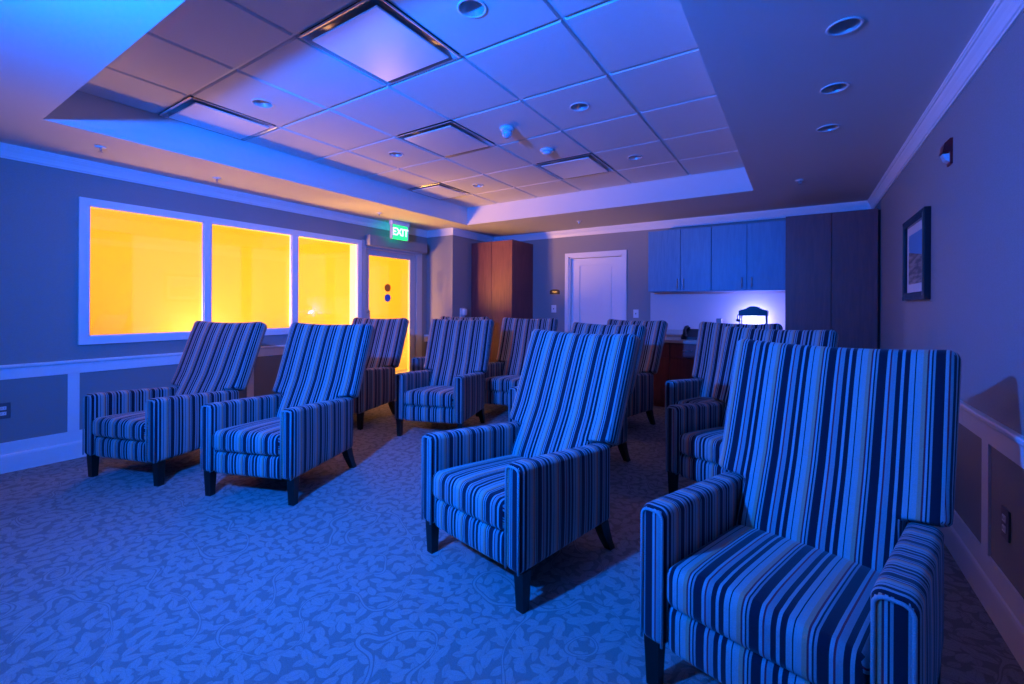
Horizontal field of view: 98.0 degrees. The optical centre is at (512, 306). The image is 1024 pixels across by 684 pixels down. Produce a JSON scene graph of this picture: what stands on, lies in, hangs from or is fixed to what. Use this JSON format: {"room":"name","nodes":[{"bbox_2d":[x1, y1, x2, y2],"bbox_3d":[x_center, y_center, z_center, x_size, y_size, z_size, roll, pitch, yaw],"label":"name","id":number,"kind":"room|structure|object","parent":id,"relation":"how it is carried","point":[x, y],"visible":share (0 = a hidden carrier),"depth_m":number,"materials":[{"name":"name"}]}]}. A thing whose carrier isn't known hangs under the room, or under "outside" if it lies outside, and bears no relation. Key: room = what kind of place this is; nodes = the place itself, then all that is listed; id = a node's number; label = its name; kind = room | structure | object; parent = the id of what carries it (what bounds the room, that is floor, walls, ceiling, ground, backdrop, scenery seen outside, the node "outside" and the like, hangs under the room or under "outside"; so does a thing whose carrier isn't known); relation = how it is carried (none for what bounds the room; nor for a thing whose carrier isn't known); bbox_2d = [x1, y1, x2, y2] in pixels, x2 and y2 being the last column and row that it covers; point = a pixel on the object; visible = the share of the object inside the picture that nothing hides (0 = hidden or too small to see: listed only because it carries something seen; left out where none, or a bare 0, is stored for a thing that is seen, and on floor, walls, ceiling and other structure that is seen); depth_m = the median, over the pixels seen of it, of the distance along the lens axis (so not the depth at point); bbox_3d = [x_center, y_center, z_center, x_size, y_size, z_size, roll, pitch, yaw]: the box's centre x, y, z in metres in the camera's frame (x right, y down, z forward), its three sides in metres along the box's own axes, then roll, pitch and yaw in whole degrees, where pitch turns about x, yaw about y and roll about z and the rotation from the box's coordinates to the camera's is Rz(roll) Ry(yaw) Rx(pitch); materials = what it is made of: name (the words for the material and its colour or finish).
{"room":"care facility","nodes":[
{"label":"care facility","id":0,"kind":"room"},
{"bbox_2d":[0,157,426,364],"bbox_3d":[-3.246,-0.157,4.282,0.150,2.800,9.176,0,0,33],"label":"wall","id":1,"kind":"structure","parent":0,"point":[39,203],"depth_m":3.55,"materials":[{"name":"paint"}]},
{"bbox_2d":[0,402,10,418],"bbox_3d":[-3.782,0.777,3.303,0.010,0.118,0.075,0,0,33],"label":"wall outlet","id":2,"kind":"object","parent":1,"relation":"attached to","point":[5,408],"visible":1,"depth_m":3.31,"materials":[{"name":"grey plastic"}]},
{"bbox_2d":[0,429,86,473],"bbox_3d":[-3.821,1.128,3.244,0.020,0.225,6.515,0,0,33],"label":"baseboard","id":3,"kind":"structure","parent":1,"relation":"attached to","point":[17,455],"depth_m":3.46,"materials":[{"name":"white wood"}]},
{"bbox_2d":[67,372,79,432],"bbox_3d":[-3.577,0.781,3.626,0.012,0.480,0.070,0,0,33],"label":"trim","id":4,"kind":"structure","parent":1,"relation":"attached to","point":[73,395],"depth_m":3.62,"materials":[{"name":"white wood"}]},
{"bbox_2d":[0,355,282,442],"bbox_3d":[-3.826,0.785,3.248,0.003,0.490,6.515,0,0,33],"label":"wall panel","id":5,"kind":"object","parent":1,"relation":"attached to","point":[38,404],"depth_m":3.56,"materials":[{"name":"grey"}]},
{"bbox_2d":[0,345,284,379],"bbox_3d":[-3.815,0.491,3.242,0.026,0.108,6.515,0,0,33],"label":"trim","id":6,"kind":"structure","parent":1,"relation":"attached to","point":[14,371],"depth_m":3.72,"materials":[{"name":"white wood"}]},
{"bbox_2d":[78,197,361,344],"bbox_3d":[-2.858,-0.287,4.861,0.172,1.215,2.800,0,0,33],"label":"window","id":7,"kind":"structure","parent":1,"relation":"in","point":[84,204],"depth_m":4.41,"materials":[{"name":"white"}]},
{"bbox_2d":[247,368,253,397],"bbox_3d":[-2.824,0.785,4.794,0.012,0.480,0.070,0,0,33],"label":"trim","id":8,"kind":"structure","parent":1,"relation":"attached to","point":[250,387],"depth_m":4.80,"materials":[{"name":"white wood"}]},
{"bbox_2d":[362,240,421,374],"bbox_3d":[-1.738,0.176,6.487,0.116,2.150,1.130,0,0,33],"label":"door","id":9,"kind":"structure","parent":1,"relation":"in","point":[414,259],"depth_m":6.79,"materials":[{"name":"grey paint"}]},
{"bbox_2d":[365,234,427,253],"bbox_3d":[-1.651,-0.893,6.474,0.103,0.151,1.115,0,0,33],"label":"operator","id":10,"kind":"object","parent":9,"relation":"attached to","point":[370,240],"visible":0.99,"depth_m":6.35,"materials":[{"name":"grey"}]},
{"bbox_2d":[424,335,428,341],"bbox_3d":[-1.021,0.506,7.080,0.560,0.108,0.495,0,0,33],"label":"wall outlet","id":11,"kind":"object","parent":1,"relation":"attached to","point":[425,336],"depth_m":7.03,"materials":[{"name":"white plastic"}]},
{"bbox_2d":[90,208,407,370],"bbox_3d":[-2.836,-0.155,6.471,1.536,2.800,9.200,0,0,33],"label":"window glass","id":12,"kind":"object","parent":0,"point":[146,271],"depth_m":5.96,"materials":[{"name":"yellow glass"}]},
{"bbox_2d":[426,235,483,334],"bbox_3d":[-0.845,0.034,7.373,0.534,2.443,1.076,0,0,33],"label":"wall pier","id":13,"kind":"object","parent":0,"point":[448,257],"visible":0.29,"depth_m":6.93,"materials":[{"name":"paint"}]},
{"bbox_2d":[460,308,466,316],"bbox_3d":[-0.753,0.106,6.947,0.085,0.160,0.110,0,0,33],"label":"soap dispenser","id":14,"kind":"object","parent":13,"relation":"attached to","point":[463,312],"visible":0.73,"depth_m":6.92,"materials":[{"name":"white plastic"}]},
{"bbox_2d":[0,0,994,236],"bbox_3d":[-0.800,-1.401,2.708,5.955,0.427,9.176,0,0,33],"label":"ceiling","id":15,"kind":"structure","parent":0,"point":[722,103],"depth_m":2.89,"materials":[{"name":"white paint"}]},
{"bbox_2d":[94,145,106,152],"bbox_3d":[-3.096,-1.179,3.346,0.072,0.041,0.072,0,0,33],"label":"sprinkler head","id":16,"kind":"object","parent":15,"relation":"attached to","point":[96,146],"visible":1,"depth_m":3.33},
{"bbox_2d":[158,97,278,140],"bbox_3d":[-2.276,-1.463,3.467,0.550,0.071,0.621,0,0,33],"label":"ceiling vent","id":17,"kind":"object","parent":15,"relation":"in","point":[194,111],"visible":0.95,"depth_m":3.42,"materials":[{"name":"grey plastic"}]},
{"bbox_2d":[251,99,273,107],"bbox_3d":[-1.768,-1.485,3.151,0.144,0.101,0.144,0,0,33],"label":"recessed light","id":18,"kind":"object","parent":15,"relation":"in","point":[262,103],"visible":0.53,"depth_m":3.19,"materials":[{"name":"white plastic"}]},
{"bbox_2d":[297,0,460,84],"bbox_3d":[-0.717,-1.455,2.461,0.618,0.071,0.621,0,0,33],"label":"ceiling light","id":19,"kind":"object","parent":15,"relation":"in","point":[373,37],"visible":1,"depth_m":2.41,"materials":[{"name":"grey plastic"}]},
{"bbox_2d":[388,151,403,156],"bbox_3d":[-1.096,-1.481,4.193,0.144,0.101,0.144,0,0,33],"label":"recessed light","id":20,"kind":"object","parent":15,"relation":"in","point":[394,154],"visible":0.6,"depth_m":4.24,"materials":[{"name":"white plastic"}]},
{"bbox_2d":[389,220,409,240],"bbox_3d":[-1.587,-1.065,6.264,0.070,0.253,0.330,0,0,33],"label":"exit sign","id":21,"kind":"object","parent":15,"relation":"hanging from","point":[399,230],"visible":1,"depth_m":6.23,"materials":[{"name":"green plastic"}]},
{"bbox_2d":[47,90,751,222],"bbox_3d":[-0.285,-1.348,3.672,3.727,0.267,4.375,0,0,33],"label":"tray","id":22,"kind":"object","parent":15,"relation":"on","point":[338,141],"depth_m":3.81,"materials":[{"name":"white paint"}]},
{"bbox_2d":[407,182,471,199],"bbox_3d":[-0.909,-1.456,5.586,0.550,0.071,0.618,0,0,33],"label":"ceiling vent","id":23,"kind":"object","parent":15,"relation":"in","point":[440,191],"visible":0.94,"depth_m":5.55,"materials":[{"name":"grey metal"}]},
{"bbox_2d":[397,120,496,157],"bbox_3d":[-0.563,-1.454,3.861,0.617,0.071,0.621,0,0,33],"label":"ceiling vent","id":24,"kind":"object","parent":15,"relation":"in","point":[447,138],"visible":1,"depth_m":3.81,"materials":[{"name":"grey"}]},
{"bbox_2d":[457,0,486,18],"bbox_3d":[-0.192,-1.476,2.134,0.144,0.101,0.144,0,0,33],"label":"recessed light","id":25,"kind":"object","parent":15,"relation":"in","point":[473,9],"visible":1,"depth_m":2.18,"materials":[{"name":"white plastic"}]},
{"bbox_2d":[472,184,483,186],"bbox_3d":[-0.405,-1.478,5.264,0.144,0.101,0.144,0,0,33],"label":"recessed light","id":26,"kind":"object","parent":15,"relation":"in","point":[473,185],"visible":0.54,"depth_m":5.31,"materials":[{"name":"white plastic"}]},
{"bbox_2d":[500,125,513,138],"bbox_3d":[-0.042,-1.389,3.566,0.116,0.082,0.116,0,0,33],"label":"sensor","id":27,"kind":"object","parent":15,"relation":"attached to","point":[506,130],"visible":1,"depth_m":3.53,"materials":[{"name":"white plastic"}]},
{"bbox_2d":[540,148,553,155],"bbox_3d":[0.317,-1.407,4.061,0.124,0.043,0.124,0,0,33],"label":"smoke detector","id":28,"kind":"object","parent":15,"relation":"attached to","point":[545,151],"visible":1,"depth_m":4.03,"materials":[{"name":"white plastic"}]},
{"bbox_2d":[536,153,613,179],"bbox_3d":[0.650,-1.448,4.580,0.618,0.071,0.618,0,0,33],"label":"ceiling light","id":29,"kind":"object","parent":15,"relation":"in","point":[585,164],"visible":0.94,"depth_m":4.53,"materials":[{"name":"grey plastic"}]},
{"bbox_2d":[570,102,589,111],"bbox_3d":[0.483,-1.473,3.180,0.144,0.101,0.144,0,0,33],"label":"recessed light","id":30,"kind":"object","parent":15,"relation":"in","point":[579,106],"visible":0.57,"depth_m":3.22,"materials":[{"name":"white plastic"}]},
{"bbox_2d":[627,155,642,159],"bbox_3d":[1.173,-1.469,4.246,0.144,0.101,0.144,0,0,33],"label":"recessed light","id":31,"kind":"object","parent":15,"relation":"in","point":[632,157],"visible":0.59,"depth_m":4.29,"materials":[{"name":"white plastic"}]},
{"bbox_2d":[816,124,839,131],"bbox_3d":[2.075,-1.218,2.921,0.130,0.101,0.130,0,0,33],"label":"recessed light","id":32,"kind":"object","parent":15,"relation":"in","point":[826,128],"visible":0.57,"depth_m":2.95,"materials":[{"name":"white plastic"}]},
{"bbox_2d":[820,82,849,93],"bbox_3d":[1.734,-1.220,2.392,0.130,0.101,0.130,0,0,33],"label":"recessed light","id":33,"kind":"object","parent":15,"relation":"in","point":[833,88],"visible":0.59,"depth_m":2.42,"materials":[{"name":"white plastic"}]},
{"bbox_2d":[826,16,863,35],"bbox_3d":[1.395,-1.221,1.866,0.130,0.101,0.130,0,0,33],"label":"recessed light","id":34,"kind":"object","parent":15,"relation":"in","point":[844,26],"visible":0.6,"depth_m":1.90,"materials":[{"name":"white plastic"}]},
{"bbox_2d":[0,400,1023,683],"bbox_3d":[-0.814,1.296,2.708,5.955,0.080,9.176,0,0,33],"label":"floor","id":35,"kind":"structure","parent":0,"point":[114,576],"depth_m":1.99,"materials":[{"name":"blue carpet"}]},
{"bbox_2d":[82,321,266,486],"bbox_3d":[-2.655,0.689,3.586,0.748,1.114,0.978,0,0,15],"label":"armchair","id":36,"kind":"object","parent":35,"relation":"on","point":[157,425],"visible":0.84,"depth_m":3.33,"materials":[{"name":"fabric"}]},
{"bbox_2d":[92,410,144,440],"bbox_3d":[-2.703,0.885,3.408,0.512,0.187,0.610,0,0,15],"label":"seat cushion","id":37,"kind":"object","parent":36,"relation":"on","point":[107,425],"depth_m":3.14,"materials":[{"name":"fabric"}]},
{"bbox_2d":[200,322,373,505],"bbox_3d":[-1.601,0.695,3.293,0.748,1.114,0.978,0,0,12],"label":"armchair","id":38,"kind":"object","parent":35,"relation":"on","point":[291,432],"visible":1,"depth_m":3.13,"materials":[{"name":"fabric"}]},
{"bbox_2d":[213,417,279,455],"bbox_3d":[-1.641,0.890,3.113,0.512,0.187,0.610,0,0,12],"label":"seat cushion","id":39,"kind":"object","parent":38,"relation":"on","point":[240,436],"depth_m":2.85,"materials":[{"name":"fabric"}]},
{"bbox_2d":[352,317,408,429],"bbox_3d":[-1.732,0.694,5.021,0.748,1.114,0.978,0,0,16],"label":"armchair","id":40,"kind":"object","parent":35,"relation":"on","point":[387,344],"visible":0.43,"depth_m":5.12,"materials":[{"name":"fabric"}]},
{"bbox_2d":[395,319,493,435],"bbox_3d":[-0.678,0.699,4.644,0.748,1.114,0.978,0,0,14],"label":"armchair","id":41,"kind":"object","parent":35,"relation":"on","point":[450,390],"visible":1,"depth_m":4.70,"materials":[{"name":"fabric"}]},
{"bbox_2d":[404,386,452,407],"bbox_3d":[-0.725,0.895,4.466,0.512,0.187,0.610,0,0,14],"label":"seat cushion","id":42,"kind":"object","parent":41,"relation":"on","point":[414,396],"depth_m":4.20,"materials":[{"name":"fabric"}]},
{"bbox_2d":[412,316,488,370],"bbox_3d":[-0.807,0.699,5.958,0.748,1.114,0.978,0,0,16],"label":"armchair","id":43,"kind":"object","parent":35,"relation":"on","point":[417,362],"visible":0.11,"depth_m":5.72,"materials":[{"name":"fabric"}]},
{"bbox_2d":[471,240,532,361],"bbox_3d":[-0.164,0.123,7.201,0.786,2.272,0.625,0,0,33],"label":"tall cabinet","id":44,"kind":"object","parent":35,"relation":"on","point":[501,271],"visible":0.52,"depth_m":6.93,"materials":[{"name":"brown wood"}]},
{"bbox_2d":[476,317,557,416],"bbox_3d":[0.064,0.703,5.362,0.748,1.114,0.978,0,0,22],"label":"armchair","id":45,"kind":"object","parent":35,"relation":"on","point":[504,374],"visible":0.46,"depth_m":5.56,"materials":[{"name":"fabric"}]},
{"bbox_2d":[484,375,519,391],"bbox_3d":[-0.005,0.899,5.191,0.512,0.187,0.610,0,0,22],"label":"seat cushion","id":46,"kind":"object","parent":45,"relation":"on","point":[492,383],"depth_m":4.95,"materials":[{"name":"fabric"}]},
{"bbox_2d":[421,329,640,613],"bbox_3d":[0.113,0.704,2.369,0.748,1.114,0.978,0,0,44],"label":"armchair","id":47,"kind":"object","parent":35,"relation":"on","point":[518,493],"visible":1,"depth_m":2.25,"materials":[{"name":"fabric"}]},
{"bbox_2d":[433,455,526,529],"bbox_3d":[-0.016,0.899,2.237,0.512,0.187,0.610,0,0,44],"label":"seat cushion","id":48,"kind":"object","parent":47,"relation":"on","point":[469,490],"depth_m":2.07,"materials":[{"name":"fabric"}]},
{"bbox_2d":[508,322,646,461],"bbox_3d":[0.545,0.706,3.687,0.748,1.114,0.978,0,0,45],"label":"armchair","id":49,"kind":"object","parent":35,"relation":"on","point":[639,330],"visible":0.16,"depth_m":3.70,"materials":[{"name":"fabric"}]},
{"bbox_2d":[607,319,667,424],"bbox_3d":[1.120,0.709,4.837,0.978,1.114,0.748,0,0,-44],"label":"armchair","id":50,"kind":"object","parent":35,"relation":"on","point":[641,400],"visible":0.29,"depth_m":4.76,"materials":[{"name":"fabric"}]},
{"bbox_2d":[653,343,695,406],"bbox_3d":[2.103,0.862,5.736,0.804,0.818,0.625,0,0,33],"label":"base cabinet","id":51,"kind":"object","parent":35,"relation":"on","point":[677,359],"visible":0.38,"depth_m":5.48,"materials":[{"name":"brown wood"}]},
{"bbox_2d":[664,336,696,343],"bbox_3d":[2.435,0.434,5.520,1.632,0.038,0.630,0,0,33],"label":"countertop","id":52,"kind":"structure","parent":51,"relation":"on","point":[667,339],"depth_m":5.44,"materials":[{"name":"beige laminate"}]},
{"bbox_2d":[681,325,698,339],"bbox_3d":[2.258,0.328,5.599,0.204,0.171,0.256,0,0,33],"label":"desk telephone","id":53,"kind":"object","parent":52,"relation":"on","point":[688,334],"visible":0.96,"depth_m":5.55,"materials":[{"name":"black plastic"}]},
{"bbox_2d":[716,318,721,322],"bbox_3d":[2.577,0.282,5.537,0.090,0.265,0.100,0,0,33],"label":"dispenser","id":54,"kind":"object","parent":52,"relation":"on","point":[718,320],"visible":0.25,"depth_m":5.51,"materials":[{"name":"white plastic"}]},
{"bbox_2d":[736,306,768,323],"bbox_3d":[2.847,0.207,5.279,0.332,0.418,0.240,0,0,33],"label":"machine","id":55,"kind":"object","parent":52,"relation":"on","point":[752,310],"visible":0.33,"depth_m":5.18,"materials":[{"name":"black plastic"}]},
{"bbox_2d":[739,306,768,315],"bbox_3d":[2.862,0.055,5.270,0.296,0.113,0.240,0,0,33],"label":"hood","id":56,"kind":"object","parent":55,"relation":"attached to","point":[752,310],"depth_m":5.17,"materials":[{"name":"black plastic"}]},
{"bbox_2d":[665,321,782,429],"bbox_3d":[1.927,0.713,4.054,0.748,1.114,0.978,0,0,43],"label":"armchair","id":57,"kind":"object","parent":35,"relation":"on","point":[700,388],"visible":0.29,"depth_m":4.30,"materials":[{"name":"fabric"}]},
{"bbox_2d":[675,397,716,404],"bbox_3d":[1.800,0.908,3.920,0.512,0.187,0.610,0,0,43],"label":"seat cushion","id":58,"kind":"object","parent":57,"relation":"on","point":[678,400],"depth_m":3.92,"materials":[{"name":"fabric"}]},
{"bbox_2d":[665,326,838,493],"bbox_3d":[1.601,0.711,2.985,0.978,1.114,0.748,0,0,-39],"label":"armchair","id":59,"kind":"object","parent":35,"relation":"on","point":[694,431],"visible":0.39,"depth_m":2.97,"materials":[{"name":"fabric"}]},
{"bbox_2d":[679,427,723,463],"bbox_3d":[1.457,0.906,2.868,0.610,0.187,0.512,0,0,-39],"label":"seat cushion","id":60,"kind":"object","parent":59,"relation":"on","point":[697,445],"depth_m":2.80,"materials":[{"name":"fabric"}]},
{"bbox_2d":[640,339,961,683],"bbox_3d":[1.004,0.708,1.544,0.978,1.114,0.748,0,0,-43],"label":"armchair","id":61,"kind":"object","parent":35,"relation":"on","point":[802,563],"visible":1,"depth_m":1.48,"materials":[{"name":"fabric"}]},
{"bbox_2d":[667,525,880,683],"bbox_3d":[0.868,0.903,1.419,0.610,0.187,0.512,0,0,-43],"label":"seat cushion","id":62,"kind":"object","parent":61,"relation":"on","point":[782,604],"depth_m":1.29,"materials":[{"name":"fabric"}]},
{"bbox_2d":[785,208,877,348],"bbox_3d":[3.454,0.153,4.867,0.782,2.250,0.625,0,0,33],"label":"tall cabinet","id":63,"kind":"object","parent":35,"relation":"on","point":[831,263],"visible":0.52,"depth_m":4.58,"materials":[{"name":"brown wood"}]},
{"bbox_2d":[878,210,880,348],"bbox_3d":[3.813,0.157,4.677,0.022,2.245,0.555,0,0,33],"label":"trim","id":64,"kind":"structure","parent":63,"relation":"attached to","point":[879,211],"depth_m":4.44,"materials":[{"name":"brown wood"}]},
{"bbox_2d":[521,218,785,331],"bbox_3d":[1.640,-0.132,6.500,5.655,2.800,0.150,0,0,33],"label":"wall","id":65,"kind":"structure","parent":0,"point":[548,254],"depth_m":6.73,"materials":[{"name":"paint"}]},
{"bbox_2d":[551,305,555,312],"bbox_3d":[0.656,0.038,7.035,0.085,0.118,0.018,0,0,33],"label":"light switch","id":66,"kind":"object","parent":65,"relation":"attached to","point":[553,307],"visible":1,"depth_m":7.04,"materials":[{"name":"white plastic"}]},
{"bbox_2d":[550,289,559,293],"bbox_3d":[0.673,-0.231,7.028,0.170,0.076,0.011,0,0,33],"label":"room sign","id":67,"kind":"object","parent":65,"relation":"attached to","point":[553,291],"visible":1,"depth_m":7.03,"materials":[{"name":"gold plastic"}]},
{"bbox_2d":[565,250,626,332],"bbox_3d":[1.266,0.225,6.715,0.976,2.083,0.152,0,0,33],"label":"door","id":68,"kind":"structure","parent":65,"relation":"in","point":[595,282],"depth_m":6.73,"materials":[{"name":"white wood"}]},
{"bbox_2d":[633,309,638,317],"bbox_3d":[1.758,0.104,6.323,0.075,0.118,0.018,0,0,33],"label":"light switch","id":69,"kind":"object","parent":65,"relation":"attached to","point":[635,312],"visible":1,"depth_m":6.32,"materials":[{"name":"white plastic"}]},
{"bbox_2d":[666,329,682,336],"bbox_3d":[2.601,0.367,5.776,1.632,0.096,0.021,0,0,33],"label":"trim","id":70,"kind":"structure","parent":65,"relation":"attached to","point":[670,333],"depth_m":6.02,"materials":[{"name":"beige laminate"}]},
{"bbox_2d":[648,227,713,292],"bbox_3d":[2.213,-0.591,5.830,0.778,0.800,0.356,0,0,33],"label":"upper cabinet","id":71,"kind":"object","parent":65,"relation":"attached to","point":[680,260],"visible":1,"depth_m":5.71,"materials":[{"name":"blue laminate"}]},
{"bbox_2d":[650,291,784,329],"bbox_3d":[2.612,0.065,5.779,1.615,0.505,0.004,0,0,33],"label":"backsplash","id":72,"kind":"structure","parent":65,"relation":"attached to","point":[679,310],"depth_m":5.78,"materials":[{"name":"grey paint"}]},
{"bbox_2d":[712,220,785,291],"bbox_3d":[2.870,-0.587,5.406,0.782,0.800,0.356,0,0,33],"label":"upper cabinet","id":73,"kind":"object","parent":65,"relation":"attached to","point":[749,256],"visible":0.89,"depth_m":5.27,"materials":[{"name":"blue laminate"}]},
{"bbox_2d":[874,11,1023,435],"bbox_3d":[1.632,-0.132,1.135,0.150,2.800,9.176,0,0,33],"label":"wall","id":74,"kind":"structure","parent":0,"point":[974,310],"depth_m":2.05,"materials":[{"name":"paint"}]},
{"bbox_2d":[0,0,1023,241],"bbox_3d":[-0.801,-1.137,2.708,5.655,0.100,8.876,0,0,33],"label":"trim","id":75,"kind":"structure","parent":74,"relation":"attached to","point":[1002,14],"depth_m":3.93,"materials":[{"name":"white wood"}]},
{"bbox_2d":[902,206,930,300],"bbox_3d":[2.743,-0.329,3.028,0.038,0.577,0.680,0,0,33],"label":"framed picture","id":76,"kind":"object","parent":74,"relation":"attached to","point":[916,231],"visible":1,"depth_m":2.97,"materials":[{"name":"black wood"}]},
{"bbox_2d":[909,229,921,284],"bbox_3d":[2.746,-0.329,3.026,0.002,0.347,0.440,0,0,33],"label":"print","id":77,"kind":"object","parent":76,"relation":"attached to","point":[915,237],"depth_m":3.03},
{"bbox_2d":[939,137,952,166],"bbox_3d":[2.336,-0.826,2.394,0.042,0.137,0.072,0,0,33],"label":"fire alarm strobe","id":78,"kind":"object","parent":74,"relation":"attached to","point":[946,151],"visible":1,"depth_m":2.37,"materials":[{"name":"red plastic"}]},
{"bbox_2d":[934,509,1023,671],"bbox_3d":[1.382,1.155,0.913,0.020,0.225,8.240,0,0,33],"label":"baseboard","id":79,"kind":"structure","parent":74,"relation":"attached to","point":[1000,599],"depth_m":1.83,"materials":[{"name":"white wood"}]},
{"bbox_2d":[981,438,990,555],"bbox_3d":[2.021,0.810,1.895,0.012,0.480,0.080,0,0,33],"label":"trim","id":80,"kind":"structure","parent":74,"relation":"attached to","point":[986,448],"depth_m":1.88,"materials":[{"name":"white wood"}]},
{"bbox_2d":[954,423,1023,598],"bbox_3d":[1.391,0.812,0.909,0.003,0.490,8.240,0,0,33],"label":"wall panel","id":81,"kind":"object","parent":74,"relation":"attached to","point":[1007,477],"depth_m":1.81,"materials":[{"name":"grey paint"}]},
{"bbox_2d":[959,400,1023,468],"bbox_3d":[1.383,0.518,0.915,0.026,0.108,8.240,0,0,33],"label":"trim","id":82,"kind":"structure","parent":74,"relation":"attached to","point":[1007,441],"depth_m":1.80,"materials":[{"name":"white wood"}]},
{"bbox_2d":[1001,505,1010,542],"bbox_3d":[1.904,0.840,1.718,0.010,0.118,0.075,0,0,33],"label":"wall outlet","id":83,"kind":"object","parent":74,"relation":"attached to","point":[1005,514],"visible":1,"depth_m":1.71,"materials":[{"name":"grey plastic"}]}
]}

